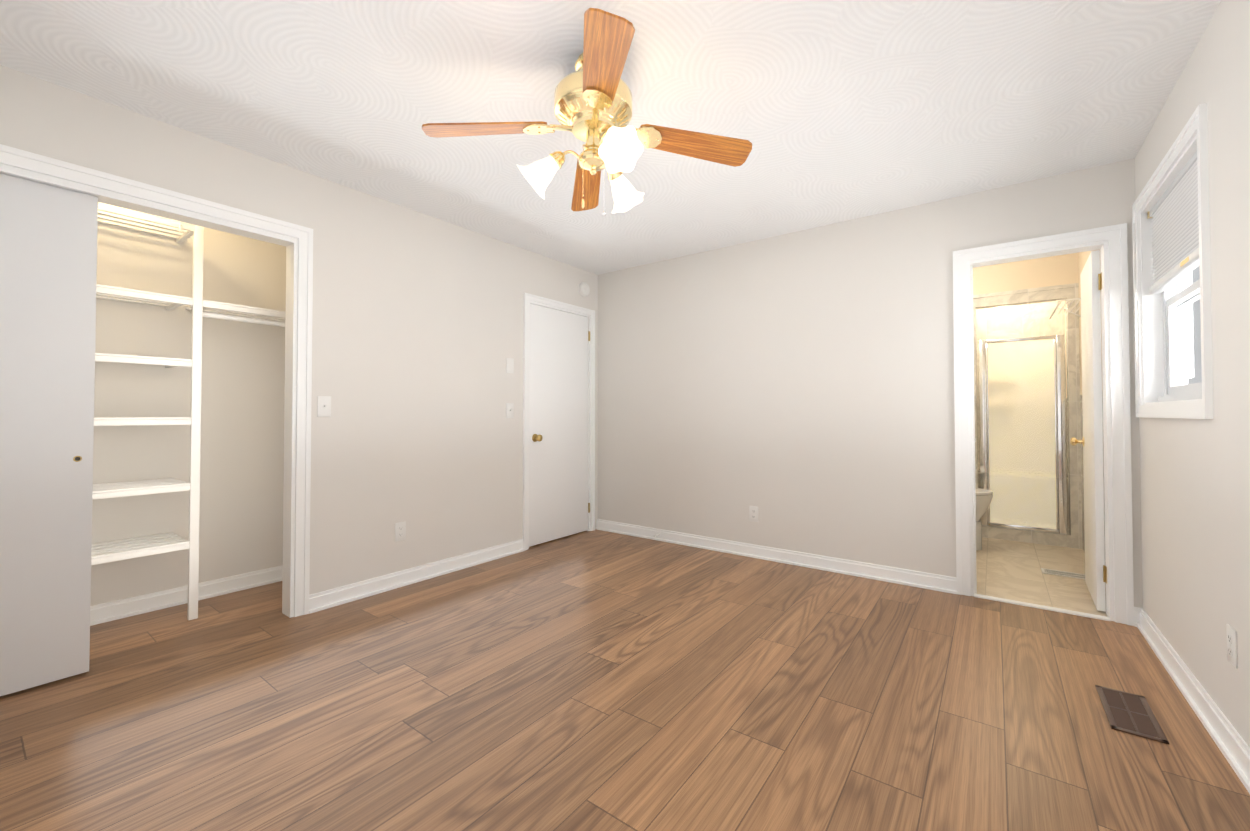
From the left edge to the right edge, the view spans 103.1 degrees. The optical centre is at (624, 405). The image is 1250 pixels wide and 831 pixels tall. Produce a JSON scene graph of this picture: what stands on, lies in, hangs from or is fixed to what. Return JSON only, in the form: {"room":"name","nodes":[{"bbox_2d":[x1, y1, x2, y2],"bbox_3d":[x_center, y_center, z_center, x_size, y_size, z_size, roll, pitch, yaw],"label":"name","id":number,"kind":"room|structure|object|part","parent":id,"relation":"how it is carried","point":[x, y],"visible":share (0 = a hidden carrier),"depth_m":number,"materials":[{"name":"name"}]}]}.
{"room":"empty bedroom","nodes":[
{"label":"empty bedroom","id":0,"kind":"room"},
{"bbox_2d":[90,210,285,605],"bbox_3d":[-2.577,-0.081,2.450,0.730,2.440,2.240,-1,-1,37],"label":"wall","id":1,"kind":"structure","parent":0,"point":[242,451],"depth_m":2.91,"materials":[{"name":"paint"}]},
{"bbox_2d":[90,565,282,625],"bbox_3d":[-2.780,1.094,2.581,0.025,0.095,2.040,-1,-1,37],"label":"baseboard","id":2,"kind":"structure","parent":1,"relation":"attached to","point":[119,609],"depth_m":2.85,"materials":[{"name":"white wood"}]},
{"bbox_2d":[91,202,285,619],"bbox_3d":[-2.630,0.070,2.487,0.388,2.140,2.040,-1,-1,37],"label":"closet shelving","id":3,"kind":"object","parent":1,"relation":"attached to","point":[199,307],"visible":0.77,"depth_m":2.65,"materials":[{"name":"white wood"}]},
{"bbox_2d":[0,65,597,594],"bbox_3d":[-1.616,-0.071,3.039,0.110,2.440,4.390,-1,-1,37],"label":"wall","id":4,"kind":"structure","parent":0,"point":[416,329],"depth_m":3.10,"materials":[{"name":"paint"}]},
{"bbox_2d":[0,173,97,695],"bbox_3d":[-2.504,0.108,1.808,0.034,2.016,0.780,-1,-1,37],"label":"closet door","id":5,"kind":"structure","parent":4,"relation":"in","point":[48,254],"depth_m":2.00,"materials":[{"name":"white wood"}]},
{"bbox_2d":[0,144,312,617],"bbox_3d":[-2.293,0.069,2.109,0.129,2.128,1.691,-1,-1,37],"label":"door frame","id":6,"kind":"structure","parent":4,"relation":"attached to","point":[110,189],"depth_m":2.69,"materials":[{"name":"white wood"}]},
{"bbox_2d":[317,396,330,416],"bbox_3d":[-1.702,0.005,2.814,0.019,0.117,0.072,-1,-1,37],"label":"light switch","id":7,"kind":"object","parent":4,"relation":"attached to","point":[323,406],"visible":1,"depth_m":2.81,"materials":[{"name":"white plastic"}]},
{"bbox_2d":[395,521,405,541],"bbox_3d":[-1.433,0.805,3.171,0.008,0.117,0.072,-1,-1,37],"label":"electrical outlet","id":8,"kind":"object","parent":4,"relation":"attached to","point":[400,531],"visible":1,"depth_m":3.17,"materials":[{"name":"white plastic"}]},
{"bbox_2d":[309,539,524,613],"bbox_3d":[-1.277,1.108,3.361,0.025,0.095,1.557,-1,-1,37],"label":"baseboard","id":9,"kind":"structure","parent":4,"relation":"attached to","point":[334,597],"depth_m":3.19,"materials":[{"name":"white wood"}]},
{"bbox_2d":[506,358,513,372],"bbox_3d":[-0.904,-0.314,3.905,0.006,0.117,0.072,-1,-1,37],"label":"switch","id":10,"kind":"object","parent":4,"relation":"attached to","point":[509,365],"visible":1,"depth_m":3.90,"materials":[{"name":"white plastic"}]},
{"bbox_2d":[506,403,513,417],"bbox_3d":[-0.899,0.040,3.895,0.019,0.117,0.072,-1,-1,37],"label":"light switch","id":11,"kind":"object","parent":4,"relation":"attached to","point":[509,410],"visible":1,"depth_m":3.89,"materials":[{"name":"white plastic"}]},
{"bbox_2d":[523,293,594,550],"bbox_3d":[-0.597,0.133,4.390,0.129,2.080,0.880,-1,-1,37],"label":"door frame","id":12,"kind":"structure","parent":4,"relation":"attached to","point":[528,299],"depth_m":4.29,"materials":[{"name":"white wood"}]},
{"bbox_2d":[529,304,589,546],"bbox_3d":[-0.546,0.162,4.364,0.107,1.997,0.758,-1,-1,37],"label":"bedroom door","id":13,"kind":"structure","parent":4,"relation":"in","point":[559,505],"depth_m":4.34,"materials":[{"name":"white wood"}]},
{"bbox_2d":[578,282,589,296],"bbox_3d":[-0.374,-1.079,4.606,0.036,0.134,0.134,-1,-1,37],"label":"smoke detector","id":14,"kind":"object","parent":4,"relation":"attached to","point":[584,289],"visible":0.98,"depth_m":4.58,"materials":[{"name":"white plastic"}]},
{"bbox_2d":[0,0,1220,274],"bbox_3d":[-0.070,-1.334,1.980,3.660,0.050,4.280,-1,-1,37],"label":"ceiling","id":15,"kind":"structure","parent":0,"point":[836,110],"depth_m":2.06,"materials":[{"name":"white paint"}]},
{"bbox_2d":[422,8,751,214],"bbox_3d":[-0.120,-1.014,1.891,0.949,0.594,0.949,-1,-1,37],"label":"ceiling fan","id":16,"kind":"object","parent":15,"relation":"hanging from","point":[593,102],"visible":1,"depth_m":1.84,"materials":[{"name":"brown wood"}]},
{"label":"blade","id":17,"kind":"part","parent":16,"relation":"part of","materials":[{"name":"brown wood"}]},
{"label":"blade","id":18,"kind":"part","parent":16,"relation":"part of","materials":[{"name":"brown wood"}]},
{"bbox_3d":[-0.120,-1.095,1.892,0.414,0.432,0.414,-1,-1,37],"label":"motor","id":19,"kind":"part","parent":16,"relation":"part of","materials":[{"name":"gold metal"}]},
{"label":"blade","id":20,"kind":"part","parent":16,"relation":"part of","materials":[{"name":"brown wood"}]},
{"label":"blade","id":21,"kind":"part","parent":16,"relation":"part of","materials":[{"name":"brown wood"}]},
{"bbox_2d":[0,529,1249,830],"bbox_3d":[0.380,1.180,3.340,4.730,0.050,7.290,-1,-1,37],"label":"floor","id":22,"kind":"structure","parent":0,"point":[596,679],"depth_m":1.83,"materials":[{"name":"brown wood"}]},
{"bbox_2d":[976,488,992,549],"bbox_3d":[2.662,0.732,4.200,0.728,0.876,0.440,-1,-1,37],"label":"toilet","id":23,"kind":"object","parent":22,"relation":"on","point":[984,497],"visible":0.1,"depth_m":3.97,"materials":[{"name":"ceramic"}]},
{"bbox_2d":[1041,568,1084,579],"bbox_3d":[3.017,1.153,3.394,0.260,0.006,0.130,-1,-1,37],"label":"floor vent","id":24,"kind":"object","parent":22,"relation":"in","point":[1063,573],"visible":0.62,"depth_m":3.40,"materials":[{"name":"white plastic"}]},
{"bbox_2d":[1095,685,1168,743],"bbox_3d":[1.851,1.125,1.825,0.140,0.006,0.340,-1,-1,37],"label":"floor vent","id":25,"kind":"object","parent":22,"relation":"in","point":[1129,713],"visible":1,"depth_m":1.80,"materials":[{"name":"brown metal"}]},
{"bbox_2d":[597,158,1142,607],"bbox_3d":[1.255,-0.059,3.709,3.920,2.440,0.110,-1,-1,37],"label":"wall","id":26,"kind":"structure","parent":0,"point":[796,388],"depth_m":3.56,"materials":[{"name":"paint"}]},
{"bbox_2d":[749,506,757,521],"bbox_3d":[0.990,0.833,3.817,0.072,0.117,0.008,-1,-1,37],"label":"electrical outlet","id":27,"kind":"object","parent":26,"relation":"attached to","point":[753,513],"visible":1,"depth_m":3.81,"materials":[{"name":"white plastic"}]},
{"bbox_2d":[596,519,956,593],"bbox_3d":[0.877,1.117,3.884,2.860,0.095,0.025,-1,-1,37],"label":"baseboard","id":28,"kind":"structure","parent":26,"relation":"attached to","point":[936,582],"depth_m":3.61,"materials":[{"name":"white wood"}]},
{"bbox_2d":[1070,250,1106,611],"bbox_3d":[2.796,0.138,2.961,0.167,1.997,0.625,-1,-1,37],"label":"bathroom door","id":29,"kind":"structure","parent":26,"relation":"in","point":[1091,441],"depth_m":2.79,"materials":[{"name":"white wood"}]},
{"bbox_2d":[973,253,1076,547],"bbox_3d":[3.402,-0.038,4.947,1.530,2.440,1.140,-1,-1,37],"label":"wall","id":30,"kind":"structure","parent":0,"point":[1017,299],"depth_m":4.35,"materials":[{"name":"paint"}]},
{"bbox_2d":[978,334,1068,534],"bbox_3d":[3.546,0.270,4.800,1.170,1.700,0.995,-1,-1,37],"label":"shower","id":31,"kind":"object","parent":30,"relation":"attached to","point":[1022,476],"visible":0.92,"depth_m":4.29,"materials":[{"name":"beige glass"}]},
{"bbox_2d":[1073,250,1105,583],"bbox_3d":[3.572,-0.058,3.793,0.120,2.440,2.790,-1,-1,37],"label":"wall","id":32,"kind":"structure","parent":0,"point":[1079,259],"depth_m":4.05,"materials":[{"name":"paint"}]},
{"bbox_2d":[1049,298,1080,318],"bbox_3d":[3.445,-0.703,3.859,0.190,0.138,0.654,-1,-1,37],"label":"wire shelf","id":33,"kind":"object","parent":32,"relation":"attached to","point":[1066,300],"visible":0.71,"depth_m":3.73,"materials":[{"name":"white metal"}]},
{"bbox_2d":[1135,0,1249,746],"bbox_3d":[1.426,-0.110,0.779,0.150,2.440,4.390,-1,-1,37],"label":"wall","id":34,"kind":"structure","parent":0,"point":[1195,504],"depth_m":1.68,"materials":[{"name":"paint"}]},
{"bbox_2d":[1147,151,1198,293],"bbox_3d":[2.374,-0.769,2.117,0.048,0.419,0.898,-1,-1,37],"label":"window blind","id":35,"kind":"object","parent":34,"relation":"attached to","point":[1173,213],"visible":0.56,"depth_m":2.15,"materials":[{"name":"white plastic"}]},
{"bbox_2d":[1133,223,1137,355],"bbox_3d":[2.572,-0.585,2.502,0.009,0.670,0.009,-1,-1,37],"label":"wand","id":36,"kind":"object","parent":35,"relation":"hanging from","point":[1135,287],"visible":1,"depth_m":2.50,"materials":[{"name":"white plastic"}]},
{"bbox_2d":[1158,266,1201,401],"bbox_3d":[2.410,-0.497,2.085,0.100,0.956,0.906,-1,-1,37],"label":"window","id":37,"kind":"structure","parent":34,"relation":"in","point":[1178,296],"depth_m":2.38,"materials":[{"name":"white plastic"}]},
{"bbox_2d":[1134,607,1249,793],"bbox_3d":[1.385,1.064,0.858,0.035,0.095,4.280,-1,-1,37],"label":"baseboard","id":38,"kind":"structure","parent":34,"relation":"attached to","point":[1226,737],"depth_m":1.81,"materials":[{"name":"white wood"}]},
{"bbox_2d":[1226,624,1237,667],"bbox_3d":[1.941,0.768,1.589,0.008,0.117,0.072,-1,-1,37],"label":"electrical outlet","id":39,"kind":"object","parent":34,"relation":"attached to","point":[1232,657],"visible":1,"depth_m":1.58,"materials":[{"name":"white plastic"}]},
{"label":"outside","id":40,"kind":"structure","parent":0,"visible":0},
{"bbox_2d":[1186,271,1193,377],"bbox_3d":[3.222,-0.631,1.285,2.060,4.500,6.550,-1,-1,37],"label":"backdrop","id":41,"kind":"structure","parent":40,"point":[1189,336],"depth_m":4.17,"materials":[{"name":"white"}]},
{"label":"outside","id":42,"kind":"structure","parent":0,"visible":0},
{"bbox_2d":[1188,267,1201,383],"bbox_3d":[3.816,-0.347,3.237,0.060,3.000,2.400,-1,-1,37],"label":"posts","id":43,"kind":"object","parent":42,"point":[1198,379],"depth_m":3.37,"materials":[{"name":"white"}]}
]}

